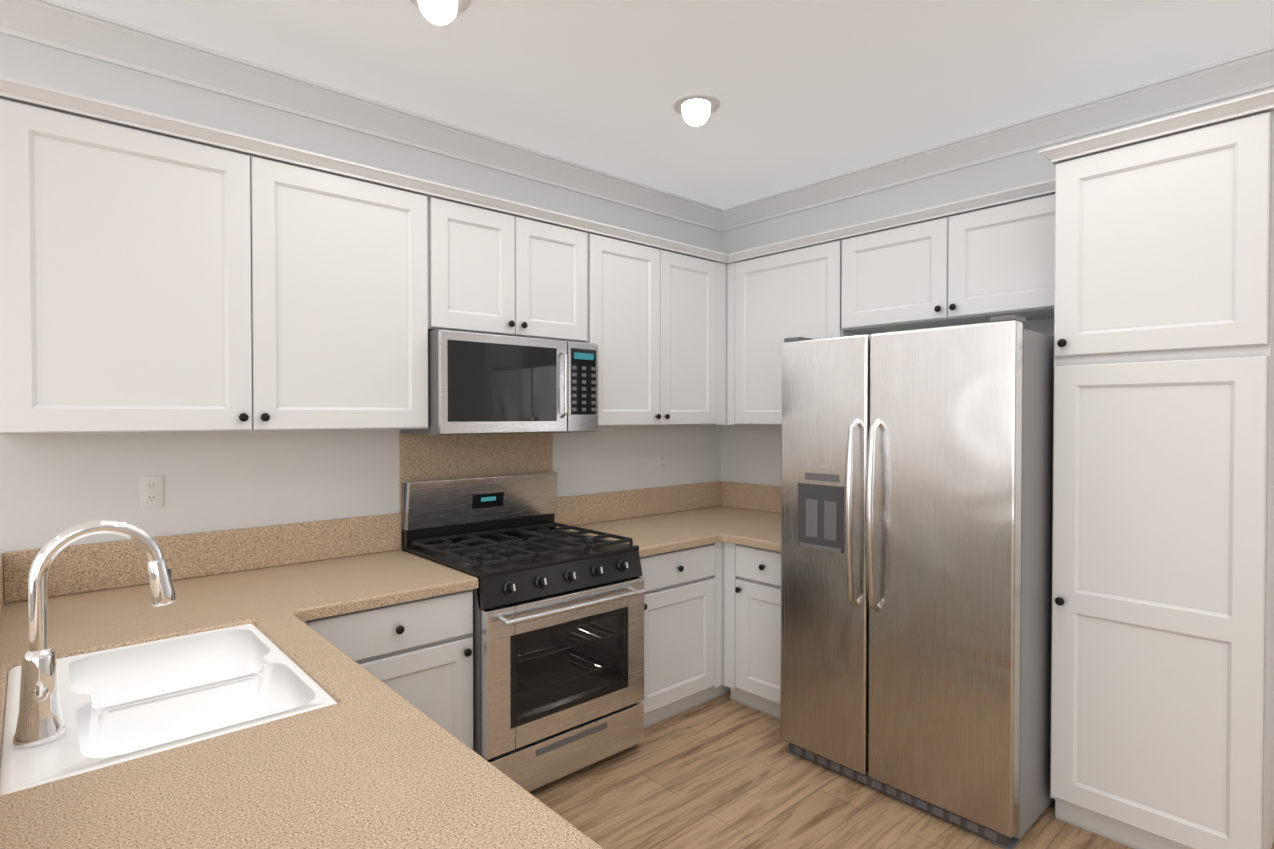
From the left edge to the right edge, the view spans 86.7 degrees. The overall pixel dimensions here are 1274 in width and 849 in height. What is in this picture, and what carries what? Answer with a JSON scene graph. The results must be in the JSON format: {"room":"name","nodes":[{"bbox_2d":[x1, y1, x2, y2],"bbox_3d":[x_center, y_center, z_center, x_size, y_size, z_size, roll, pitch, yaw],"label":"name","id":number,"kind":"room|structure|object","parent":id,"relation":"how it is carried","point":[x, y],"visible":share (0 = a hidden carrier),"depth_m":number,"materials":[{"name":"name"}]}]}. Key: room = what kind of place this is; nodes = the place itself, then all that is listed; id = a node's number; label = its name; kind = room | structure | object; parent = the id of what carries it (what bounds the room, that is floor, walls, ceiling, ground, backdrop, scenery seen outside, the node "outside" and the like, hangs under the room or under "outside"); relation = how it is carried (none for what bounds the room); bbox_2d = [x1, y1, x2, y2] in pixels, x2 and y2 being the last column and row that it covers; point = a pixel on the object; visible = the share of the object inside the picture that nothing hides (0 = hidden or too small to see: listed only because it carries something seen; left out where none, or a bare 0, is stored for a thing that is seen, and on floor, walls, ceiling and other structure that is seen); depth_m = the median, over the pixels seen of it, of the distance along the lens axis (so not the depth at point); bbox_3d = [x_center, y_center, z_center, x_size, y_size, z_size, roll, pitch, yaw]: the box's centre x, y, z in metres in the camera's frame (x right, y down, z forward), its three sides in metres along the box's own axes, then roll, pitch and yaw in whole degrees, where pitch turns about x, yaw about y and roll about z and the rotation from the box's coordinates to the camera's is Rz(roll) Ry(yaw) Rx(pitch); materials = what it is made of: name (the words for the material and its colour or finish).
{"room":"kitchen","nodes":[
{"label":"kitchen","id":0,"kind":"room"},
{"bbox_2d":[0,33,720,683],"bbox_3d":[-2.346,0.055,1.983,7.950,2.850,0.100,-1,1,-42],"label":"wall","id":1,"kind":"structure","parent":0,"point":[52,485],"depth_m":2.68,"materials":[{"name":"white paint"}]},
{"bbox_2d":[0,99,259,434],"bbox_3d":[-1.702,-0.459,2.266,0.655,0.970,0.329,-1,1,-42],"label":"upper cabinet","id":2,"kind":"object","parent":1,"relation":"attached to","point":[152,283],"depth_m":2.13,"materials":[{"name":"white wood"}]},
{"bbox_2d":[139,475,163,508],"bbox_3d":[-1.758,0.244,2.442,0.072,0.116,0.008,-1,1,-42],"label":"outlet","id":3,"kind":"object","parent":1,"relation":"attached to","point":[151,494],"visible":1,"depth_m":2.44,"materials":[{"name":"white plastic"}]},
{"bbox_2d":[256,157,435,430],"bbox_3d":[-1.215,-0.465,2.705,0.657,0.970,0.329,-1,1,-42],"label":"upper cabinet","id":4,"kind":"object","parent":1,"relation":"attached to","point":[346,267],"depth_m":2.57,"materials":[{"name":"white wood"}]},
{"bbox_2d":[12,431,719,601],"bbox_3d":[-0.800,0.294,3.294,3.698,0.534,0.024,-1,1,-42],"label":"backsplash","id":5,"kind":"structure","parent":1,"relation":"attached to","point":[80,568],"depth_m":2.90,"materials":[{"name":"beige stone"}]},
{"bbox_2d":[436,198,591,342],"bbox_3d":[-0.660,-0.682,3.202,0.836,0.550,0.329,-1,1,-42],"label":"upper cabinet","id":6,"kind":"object","parent":1,"relation":"attached to","point":[497,273],"depth_m":3.06,"materials":[{"name":"white wood"}]},
{"bbox_2d":[401,329,597,434],"bbox_3d":[-0.614,-0.179,3.158,0.824,0.435,0.442,-1,1,-42],"label":"microwave","id":7,"kind":"object","parent":6,"relation":"attached to","point":[480,383],"visible":1,"depth_m":2.96,"materials":[{"name":"grey metal"}]},
{"bbox_2d":[592,234,719,425],"bbox_3d":[0.007,-0.480,3.807,0.962,0.970,0.329,-1,1,-42],"label":"upper cabinet","id":8,"kind":"object","parent":1,"relation":"attached to","point":[656,312],"depth_m":3.67,"materials":[{"name":"white wood"}]},
{"bbox_2d":[0,76,727,263],"bbox_3d":[-0.635,-0.977,2.990,3.220,0.045,0.056,-1,1,-42],"label":"crown molding","id":9,"kind":"structure","parent":8,"relation":"attached to","point":[24,92],"depth_m":2.45,"materials":[{"name":"white wood"}]},
{"bbox_2d":[657,452,665,470],"bbox_3d":[0.153,0.230,4.164,0.072,0.116,0.008,-1,1,-42],"label":"outlet","id":10,"kind":"object","parent":1,"relation":"attached to","point":[661,461],"visible":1,"depth_m":4.16,"materials":[{"name":"white plastic"}]},
{"bbox_2d":[720,263,726,424],"bbox_3d":[0.520,-0.486,4.269,0.418,0.970,0.329,-1,1,-42],"label":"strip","id":11,"kind":"object","parent":1,"relation":"attached to","point":[723,267],"depth_m":4.05,"materials":[{"name":"white wood"}]},
{"bbox_2d":[55,0,1273,208],"bbox_3d":[0.018,-1.374,-0.658,7.950,0.080,7.160,-1,1,-42],"label":"ceiling","id":12,"kind":"structure","parent":0,"point":[809,90],"depth_m":2.57,"materials":[{"name":"white paint"}]},
{"bbox_2d":[409,0,470,15],"bbox_3d":[-0.634,-1.366,2.148,0.204,0.012,0.204,-1,1,-42],"label":"recessed light","id":13,"kind":"object","parent":12,"relation":"in","point":[446,7],"visible":0.98,"depth_m":2.20,"materials":[{"name":"white glass"}]},
{"bbox_2d":[0,0,1273,231],"bbox_3d":[0.018,-1.276,-0.657,7.750,0.115,6.960,-1,1,-42],"label":"crown molding","id":14,"kind":"structure","parent":12,"relation":"attached to","point":[84,32],"depth_m":2.88,"materials":[{"name":"white wood"}]},
{"bbox_2d":[673,93,719,116],"bbox_3d":[0.255,-1.377,2.909,0.204,0.012,0.204,-1,1,-42],"label":"recessed light","id":15,"kind":"object","parent":12,"relation":"in","point":[696,104],"visible":1,"depth_m":2.90,"materials":[{"name":"white glass"}]},
{"bbox_2d":[529,692,1273,848],"bbox_3d":[0.018,1.556,-0.618,7.950,0.080,7.160,-1,1,-42],"label":"floor","id":16,"kind":"structure","parent":0,"point":[724,771],"depth_m":2.62,"materials":[{"name":"brown wood"}]},
{"bbox_2d":[0,690,6,770],"bbox_3d":[-1.191,1.062,1.111,0.180,0.859,2.758,-1,1,-42],"label":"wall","id":17,"kind":"structure","parent":16,"relation":"on","point":[3,731],"depth_m":1.86,"materials":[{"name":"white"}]},
{"bbox_2d":[0,551,11,624],"bbox_3d":[-1.182,0.509,1.093,0.178,0.164,2.730,-1,1,-42],"label":"backsplash","id":18,"kind":"structure","parent":17,"relation":"attached to","point":[5,558],"depth_m":2.17,"materials":[{"name":"beige stone"}]},
{"bbox_2d":[303,589,472,749],"bbox_3d":[-1.070,1.042,2.587,0.636,0.859,0.729,-1,1,-42],"label":"base cabinet","id":19,"kind":"object","parent":16,"relation":"on","point":[418,653],"visible":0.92,"depth_m":2.41,"materials":[{"name":"white wood"}]},
{"bbox_2d":[402,472,644,791],"bbox_3d":[-0.495,0.860,3.025,0.804,1.212,0.815,-1,1,-42],"label":"range","id":20,"kind":"object","parent":16,"relation":"on","point":[558,652],"visible":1,"depth_m":2.81,"materials":[{"name":"grey metal"}]},
{"bbox_2d":[639,542,726,727],"bbox_3d":[-0.014,1.029,3.559,0.619,0.860,0.699,-1,1,-42],"label":"base cabinet","id":21,"kind":"object","parent":16,"relation":"on","point":[683,632],"depth_m":3.32,"materials":[{"name":"white wood"}]},
{"bbox_2d":[723,542,780,718],"bbox_3d":[0.877,1.028,3.594,0.819,0.859,0.477,-1,1,-42],"label":"base cabinet","id":22,"kind":"object","parent":16,"relation":"on","point":[751,627],"depth_m":3.38,"materials":[{"name":"white wood"}]},
{"bbox_2d":[780,315,1053,848],"bbox_3d":[1.273,0.543,2.924,1.023,1.848,0.960,-1,1,-42],"label":"refrigerator","id":23,"kind":"object","parent":16,"relation":"on","point":[916,538],"visible":1,"depth_m":2.52,"materials":[{"name":"grey metal"}]},
{"bbox_2d":[1039,89,1273,848],"bbox_3d":[1.946,0.240,2.461,0.734,2.466,0.650,-1,1,-42],"label":"pantry cabinet","id":24,"kind":"object","parent":16,"relation":"on","point":[1162,689],"visible":1,"depth_m":2.21,"materials":[{"name":"white wood"}]},
{"bbox_3d":[-0.878,1.058,1.407,0.641,0.859,2.738,-1,1,-42],"label":"base cabinet","id":25,"kind":"object","parent":16,"relation":"on","visible":0},
{"bbox_2d":[0,569,602,848],"bbox_3d":[-0.935,0.609,1.336,0.870,0.040,2.758,-1,1,-42],"label":"countertop","id":26,"kind":"structure","parent":25,"relation":"on","point":[368,760],"depth_m":1.13,"materials":[{"name":"beige stone"}]},
{"bbox_2d":[13,520,176,747],"bbox_3d":[-1.044,0.392,1.313,0.257,0.406,0.143,-1,1,-42],"label":"faucet","id":27,"kind":"object","parent":26,"relation":"on","point":[40,720],"visible":1,"depth_m":1.27,"materials":[{"name":"silver metal"}]},
{"bbox_2d":[0,624,336,794],"bbox_3d":[-1.084,0.692,1.548,0.536,0.198,0.766,-1,1,-42],"label":"sink","id":28,"kind":"object","parent":26,"relation":"in","point":[123,704],"visible":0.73,"depth_m":1.60,"materials":[{"name":"white ceramic"}]},
{"bbox_2d":[260,550,478,615],"bbox_3d":[-1.067,0.592,2.570,0.646,0.040,0.748,-1,1,-42],"label":"countertop","id":29,"kind":"structure","parent":25,"relation":"on","point":[342,585],"depth_m":2.49,"materials":[{"name":"beige stone"}]},
{"bbox_2d":[567,506,780,556],"bbox_3d":[0.294,0.575,3.797,1.404,0.040,0.748,-1,1,-42],"label":"countertop","id":30,"kind":"structure","parent":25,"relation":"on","point":[666,532],"depth_m":3.68,"materials":[{"name":"beige stone"}]},
{"bbox_2d":[724,522,780,551],"bbox_3d":[0.892,0.579,3.550,0.848,0.040,0.420,-1,1,-42],"label":"countertop","id":31,"kind":"structure","parent":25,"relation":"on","point":[768,537],"depth_m":3.41,"materials":[{"name":"beige stone"}]},
{"bbox_2d":[721,86,1273,512],"bbox_3d":[2.966,0.055,1.952,0.100,2.850,7.060,-1,1,-42],"label":"wall","id":32,"kind":"structure","parent":0,"point":[750,454],"depth_m":3.78,"materials":[{"name":"white paint"}]},
{"bbox_2d":[720,481,780,512],"bbox_3d":[0.958,0.468,4.093,0.020,0.164,1.140,-1,1,-42],"label":"backsplash","id":33,"kind":"structure","parent":32,"relation":"attached to","point":[767,498],"depth_m":4.33,"materials":[{"name":"beige stone"}]},
{"bbox_2d":[726,240,863,424],"bbox_3d":[0.915,-0.481,3.899,0.328,0.970,0.784,-1,1,-42],"label":"upper cabinet","id":34,"kind":"object","parent":32,"relation":"attached to","point":[770,299],"depth_m":3.84,"materials":[{"name":"white wood"}]},
{"bbox_2d":[728,178,1054,263],"bbox_3d":[1.148,-0.983,3.375,0.056,0.045,1.740,-1,1,-42],"label":"crown molding","id":35,"kind":"structure","parent":34,"relation":"attached to","point":[1043,188],"depth_m":3.21,"materials":[{"name":"white wood"}]},
{"bbox_2d":[842,194,1054,334],"bbox_3d":[1.539,-0.722,3.203,0.328,0.470,1.080,-1,1,-42],"label":"upper cabinet","id":36,"kind":"object","parent":32,"relation":"attached to","point":[981,266],"depth_m":3.07,"materials":[{"name":"white wood"}]}
]}

